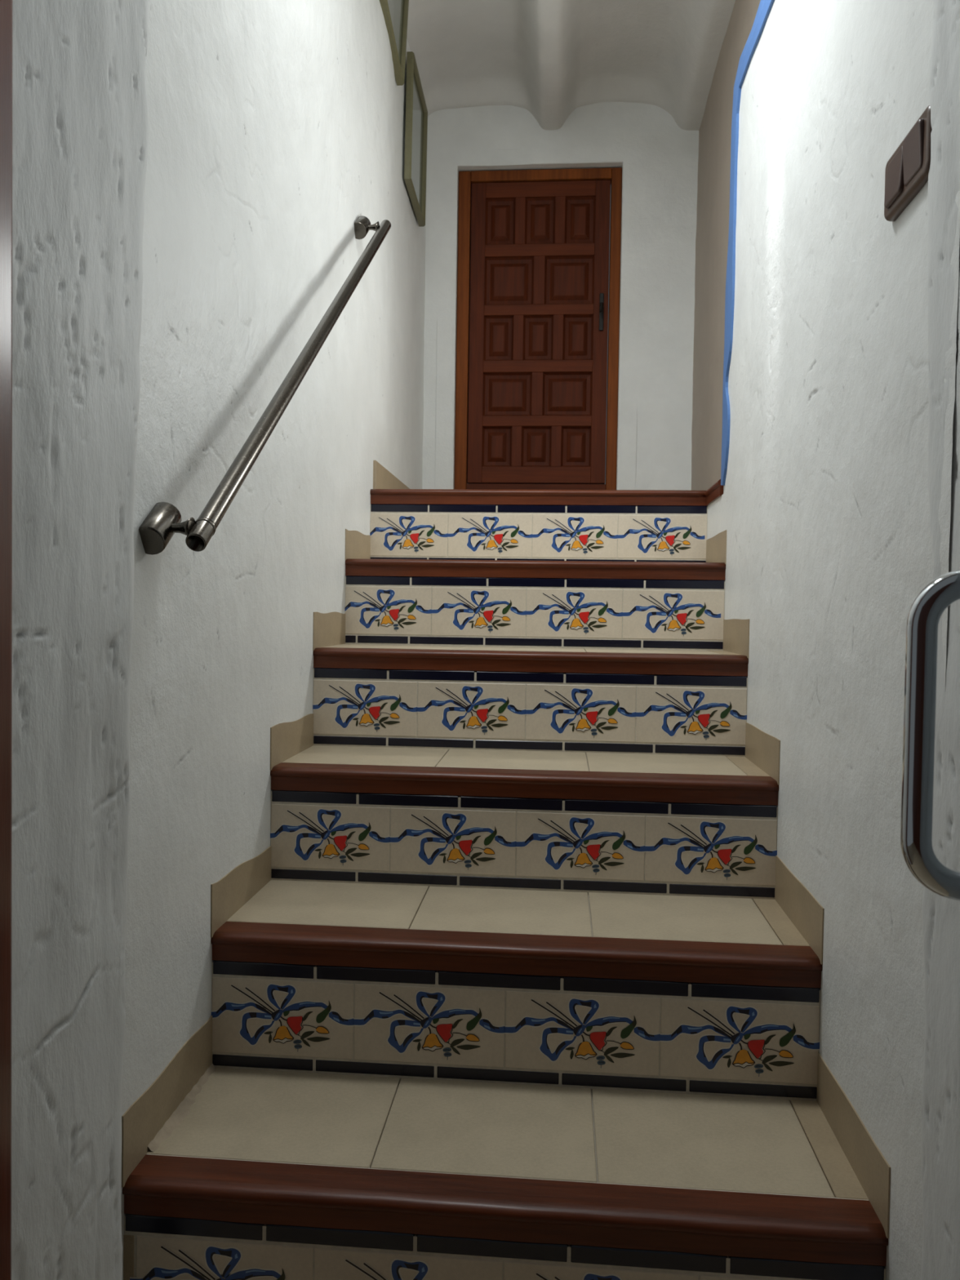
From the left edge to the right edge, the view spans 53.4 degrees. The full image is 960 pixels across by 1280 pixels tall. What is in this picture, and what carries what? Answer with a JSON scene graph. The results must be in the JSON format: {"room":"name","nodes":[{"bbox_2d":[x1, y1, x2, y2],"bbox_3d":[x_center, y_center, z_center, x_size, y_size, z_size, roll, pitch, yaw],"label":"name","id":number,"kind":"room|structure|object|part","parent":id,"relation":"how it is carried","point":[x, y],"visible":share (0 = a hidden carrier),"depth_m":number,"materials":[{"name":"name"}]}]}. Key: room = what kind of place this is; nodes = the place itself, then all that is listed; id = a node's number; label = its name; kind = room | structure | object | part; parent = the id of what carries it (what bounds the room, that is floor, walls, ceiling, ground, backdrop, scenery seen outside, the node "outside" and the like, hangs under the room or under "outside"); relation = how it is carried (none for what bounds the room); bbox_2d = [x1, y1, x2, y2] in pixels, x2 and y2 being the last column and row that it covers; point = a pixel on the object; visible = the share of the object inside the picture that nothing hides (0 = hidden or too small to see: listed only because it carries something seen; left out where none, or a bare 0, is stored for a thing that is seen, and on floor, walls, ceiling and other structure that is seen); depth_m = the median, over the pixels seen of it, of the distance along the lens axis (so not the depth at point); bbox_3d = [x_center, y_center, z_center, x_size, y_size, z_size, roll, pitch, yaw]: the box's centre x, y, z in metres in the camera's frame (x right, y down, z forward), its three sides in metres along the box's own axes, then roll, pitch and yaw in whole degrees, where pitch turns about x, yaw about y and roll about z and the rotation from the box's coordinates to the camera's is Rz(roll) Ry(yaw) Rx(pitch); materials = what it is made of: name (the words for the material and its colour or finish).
{"room":"indoor staircase","nodes":[
{"label":"indoor staircase","id":0,"kind":"room"},
{"bbox_2d":[11,0,148,1279],"bbox_3d":[-0.377,-0.243,0.831,0.015,2.059,0.410,1,2,10],"label":"wall","id":1,"kind":"structure","parent":0,"point":[80,115],"depth_m":0.87,"materials":[{"name":"white paint"}]},
{"bbox_2d":[0,0,959,1279],"bbox_3d":[-0.026,-0.217,0.277,0.985,2.050,0.960,1,2,5],"label":"door","id":2,"kind":"structure","parent":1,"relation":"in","point":[925,613],"depth_m":0.77,"materials":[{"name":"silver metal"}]},
{"bbox_3d":[0.310,0.058,0.578,0.102,0.202,0.018,1,2,5],"label":"pull handle","id":3,"kind":"part","parent":2,"relation":"part of","materials":[{"name":"silver metal"}]},
{"bbox_2d":[120,0,426,1279],"bbox_3d":[-0.281,-0.539,2.089,0.017,2.583,2.284,1,2,5],"label":"wall","id":4,"kind":"structure","parent":0,"point":[275,126],"depth_m":1.40,"materials":[{"name":"white paint"}]},
{"bbox_2d":[138,215,391,555],"bbox_3d":[-0.293,-0.525,1.618,0.076,0.830,1.161,1,2,5],"label":"handrail","id":5,"kind":"object","parent":4,"relation":"attached to","point":[163,521],"visible":1,"depth_m":1.25,"materials":[{"name":"silver metal"}]},
{"bbox_2d":[373,460,409,488],"bbox_3d":[-0.229,-0.419,2.785,0.014,0.074,0.847,1,2,5],"label":"baseboard","id":6,"kind":"structure","parent":4,"relation":"attached to","point":[383,478],"depth_m":2.47,"materials":[{"name":"beige tile"}]},
{"bbox_2d":[379,0,408,85],"bbox_3d":[-0.219,-1.714,2.461,0.020,0.448,0.380,1,2,5],"label":"framed picture","id":7,"kind":"object","parent":4,"relation":"attached to","point":[395,12],"visible":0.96,"depth_m":2.52,"materials":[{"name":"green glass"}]},
{"bbox_3d":[-0.220,-1.714,2.462,0.002,0.364,0.274,1,-11,5],"label":"glass","id":8,"kind":"part","parent":7,"relation":"part of","materials":[{"name":"white"}]},
{"bbox_2d":[404,51,427,226],"bbox_3d":[-0.190,-1.488,2.859,0.020,0.385,0.314,1,2,5],"label":"framed picture","id":9,"kind":"object","parent":4,"relation":"attached to","point":[416,112],"visible":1,"depth_m":2.84,"materials":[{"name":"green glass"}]},
{"bbox_3d":[-0.191,-1.488,2.859,0.002,0.342,0.266,1,-2,5],"label":"glass","id":10,"kind":"part","parent":9,"relation":"part of","materials":[{"name":"white"}]},
{"bbox_2d":[422,102,698,490],"bbox_3d":[0.256,-1.116,3.198,0.922,1.478,0.106,1,2,5],"label":"wall","id":11,"kind":"structure","parent":0,"point":[660,157],"depth_m":3.14,"materials":[{"name":"white paint"}]},
{"bbox_2d":[454,167,622,489],"bbox_3d":[0.192,-0.977,3.203,0.543,1.178,0.089,1,2,5],"label":"door","id":12,"kind":"structure","parent":11,"relation":"in","point":[535,278],"depth_m":3.20,"materials":[{"name":"brown wood"}]},
{"bbox_3d":[-0.058,-0.982,3.239,0.040,1.178,0.057,1,2,5],"label":"frame","id":13,"kind":"part","parent":12,"relation":"part of","materials":[{"name":"brown wood"}]},
{"bbox_3d":[0.058,-0.654,3.234,0.099,0.135,0.016,1,2,5],"label":"panel","id":14,"kind":"part","parent":12,"relation":"part of","materials":[{"name":"brown wood"}]},
{"bbox_3d":[0.063,-1.016,3.224,0.099,0.150,0.016,1,2,5],"label":"panel","id":15,"kind":"part","parent":12,"relation":"part of","materials":[{"name":"brown wood"}]},
{"bbox_3d":[0.069,-1.404,3.213,0.099,0.155,0.016,1,2,5],"label":"panel","id":16,"kind":"part","parent":12,"relation":"part of","materials":[{"name":"brown wood"}]},
{"bbox_3d":[0.093,-0.828,3.226,0.164,0.145,0.016,1,2,5],"label":"panel","id":17,"kind":"part","parent":12,"relation":"part of","materials":[{"name":"brown wood"}]},
{"bbox_3d":[0.098,-1.206,3.216,0.164,0.160,0.016,1,2,5],"label":"panel","id":18,"kind":"part","parent":12,"relation":"part of","materials":[{"name":"brown wood"}]},
{"bbox_3d":[0.188,-0.457,3.234,0.469,0.136,0.055,1,2,5],"label":"sill","id":19,"kind":"part","parent":12,"relation":"part of","materials":[{"name":"brown wood"}]},
{"bbox_3d":[0.189,-0.556,3.222,0.366,0.055,0.024,1,2,5],"label":"rail","id":20,"kind":"part","parent":12,"relation":"part of","materials":[{"name":"brown wood"}]},
{"bbox_3d":[0.191,-0.651,3.223,0.099,0.135,0.016,1,2,5],"label":"panel","id":21,"kind":"part","parent":12,"relation":"part of","materials":[{"name":"brown wood"}]},
{"bbox_3d":[0.192,-0.736,3.216,0.366,0.035,0.024,1,2,5],"label":"rail","id":22,"kind":"part","parent":12,"relation":"part of","materials":[{"name":"brown wood"}]},
{"bbox_3d":[0.194,-0.919,3.211,0.366,0.040,0.024,1,2,5],"label":"rail","id":23,"kind":"part","parent":12,"relation":"part of","materials":[{"name":"brown wood"}]},
{"bbox_3d":[0.196,-1.014,3.213,0.099,0.150,0.016,1,2,5],"label":"panel","id":24,"kind":"part","parent":12,"relation":"part of","materials":[{"name":"brown wood"}]},
{"bbox_3d":[0.197,-1.106,3.206,0.366,0.035,0.024,1,2,5],"label":"rail","id":25,"kind":"part","parent":12,"relation":"part of","materials":[{"name":"brown wood"}]},
{"bbox_3d":[0.200,-1.304,3.200,0.366,0.040,0.024,1,2,5],"label":"rail","id":26,"kind":"part","parent":12,"relation":"part of","materials":[{"name":"brown wood"}]},
{"bbox_3d":[0.202,-1.402,3.202,0.099,0.155,0.016,1,2,5],"label":"panel","id":27,"kind":"part","parent":12,"relation":"part of","materials":[{"name":"brown wood"}]},
{"bbox_3d":[0.203,-1.504,3.195,0.366,0.050,0.024,1,2,5],"label":"rail","id":28,"kind":"part","parent":12,"relation":"part of","materials":[{"name":"brown wood"}]},
{"bbox_3d":[0.204,-1.549,3.202,0.469,0.034,0.057,1,2,5],"label":"frame","id":29,"kind":"part","parent":12,"relation":"part of","materials":[{"name":"brown wood"}]},
{"bbox_3d":[0.294,-0.825,3.210,0.164,0.145,0.016,1,2,5],"label":"panel","id":30,"kind":"part","parent":12,"relation":"part of","materials":[{"name":"brown wood"}]},
{"bbox_3d":[0.299,-1.202,3.199,0.164,0.160,0.016,1,2,5],"label":"panel","id":31,"kind":"part","parent":12,"relation":"part of","materials":[{"name":"brown wood"}]},
{"bbox_3d":[0.324,-0.649,3.212,0.099,0.135,0.016,1,2,5],"label":"panel","id":32,"kind":"part","parent":12,"relation":"part of","materials":[{"name":"brown wood"}]},
{"bbox_3d":[0.329,-1.012,3.202,0.099,0.150,0.016,1,2,5],"label":"panel","id":33,"kind":"part","parent":12,"relation":"part of","materials":[{"name":"brown wood"}]},
{"bbox_3d":[0.335,-1.399,3.191,0.099,0.155,0.016,1,2,5],"label":"panel","id":34,"kind":"part","parent":12,"relation":"part of","materials":[{"name":"brown wood"}]},
{"bbox_3d":[0.401,-1.096,3.155,0.013,0.035,0.035,1,2,5],"label":"lever","id":35,"kind":"part","parent":12,"relation":"part of","materials":[{"name":"metal"}]},
{"bbox_3d":[0.404,-1.091,3.174,0.014,0.123,0.006,1,2,5],"label":"handle","id":36,"kind":"part","parent":12,"relation":"part of","materials":[{"name":"metal"}]},
{"bbox_3d":[0.447,-0.973,3.197,0.034,1.178,0.057,1,2,5],"label":"frame","id":37,"kind":"part","parent":12,"relation":"part of","materials":[{"name":"brown wood"}]},
{"bbox_2d":[406,0,735,130],"bbox_3d":[0.167,-1.707,2.018,0.940,0.159,2.280,1,2,5],"label":"ceiling","id":38,"kind":"structure","parent":0,"point":[549,60],"depth_m":2.86,"materials":[{"name":"paint"}]},
{"bbox_2d":[691,0,959,1279],"bbox_3d":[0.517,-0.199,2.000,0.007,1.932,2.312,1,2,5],"label":"wall","id":39,"kind":"structure","parent":0,"point":[823,507],"depth_m":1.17,"materials":[{"name":"white paint"}]},
{"bbox_2d":[884,105,932,221],"bbox_3d":[0.433,-0.478,0.963,0.018,0.066,0.128,1,2,5],"label":"light switch","id":40,"kind":"object","parent":39,"relation":"attached to","point":[907,171],"visible":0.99,"depth_m":0.95,"materials":[{"name":"brown plastic"}]},
{"bbox_3d":[-0.028,0.851,-0.163,3.200,0.060,2.426,1,2,5],"label":"floor","id":41,"kind":"structure","parent":0,"visible":0},
{"bbox_2d":[121,479,890,1279],"bbox_3d":[0.092,0.211,1.686,0.876,1.116,1.382,1,2,5],"label":"staircase","id":42,"kind":"structure","parent":41,"relation":"on","point":[517,975],"depth_m":1.30,"materials":[{"name":"tile"}]},
{"bbox_3d":[0.520,-0.725,1.460,0.059,0.844,1.134,1,2,5],"label":"wall","id":43,"kind":"structure","parent":0,"visible":0},
{"bbox_2d":[720,0,774,485],"bbox_3d":[0.485,-0.737,1.470,0.018,0.845,1.169,1,2,5],"label":"trim","id":44,"kind":"structure","parent":43,"relation":"attached to","point":[765,6],"depth_m":1.97,"materials":[{"name":"blue paint"}]}
]}

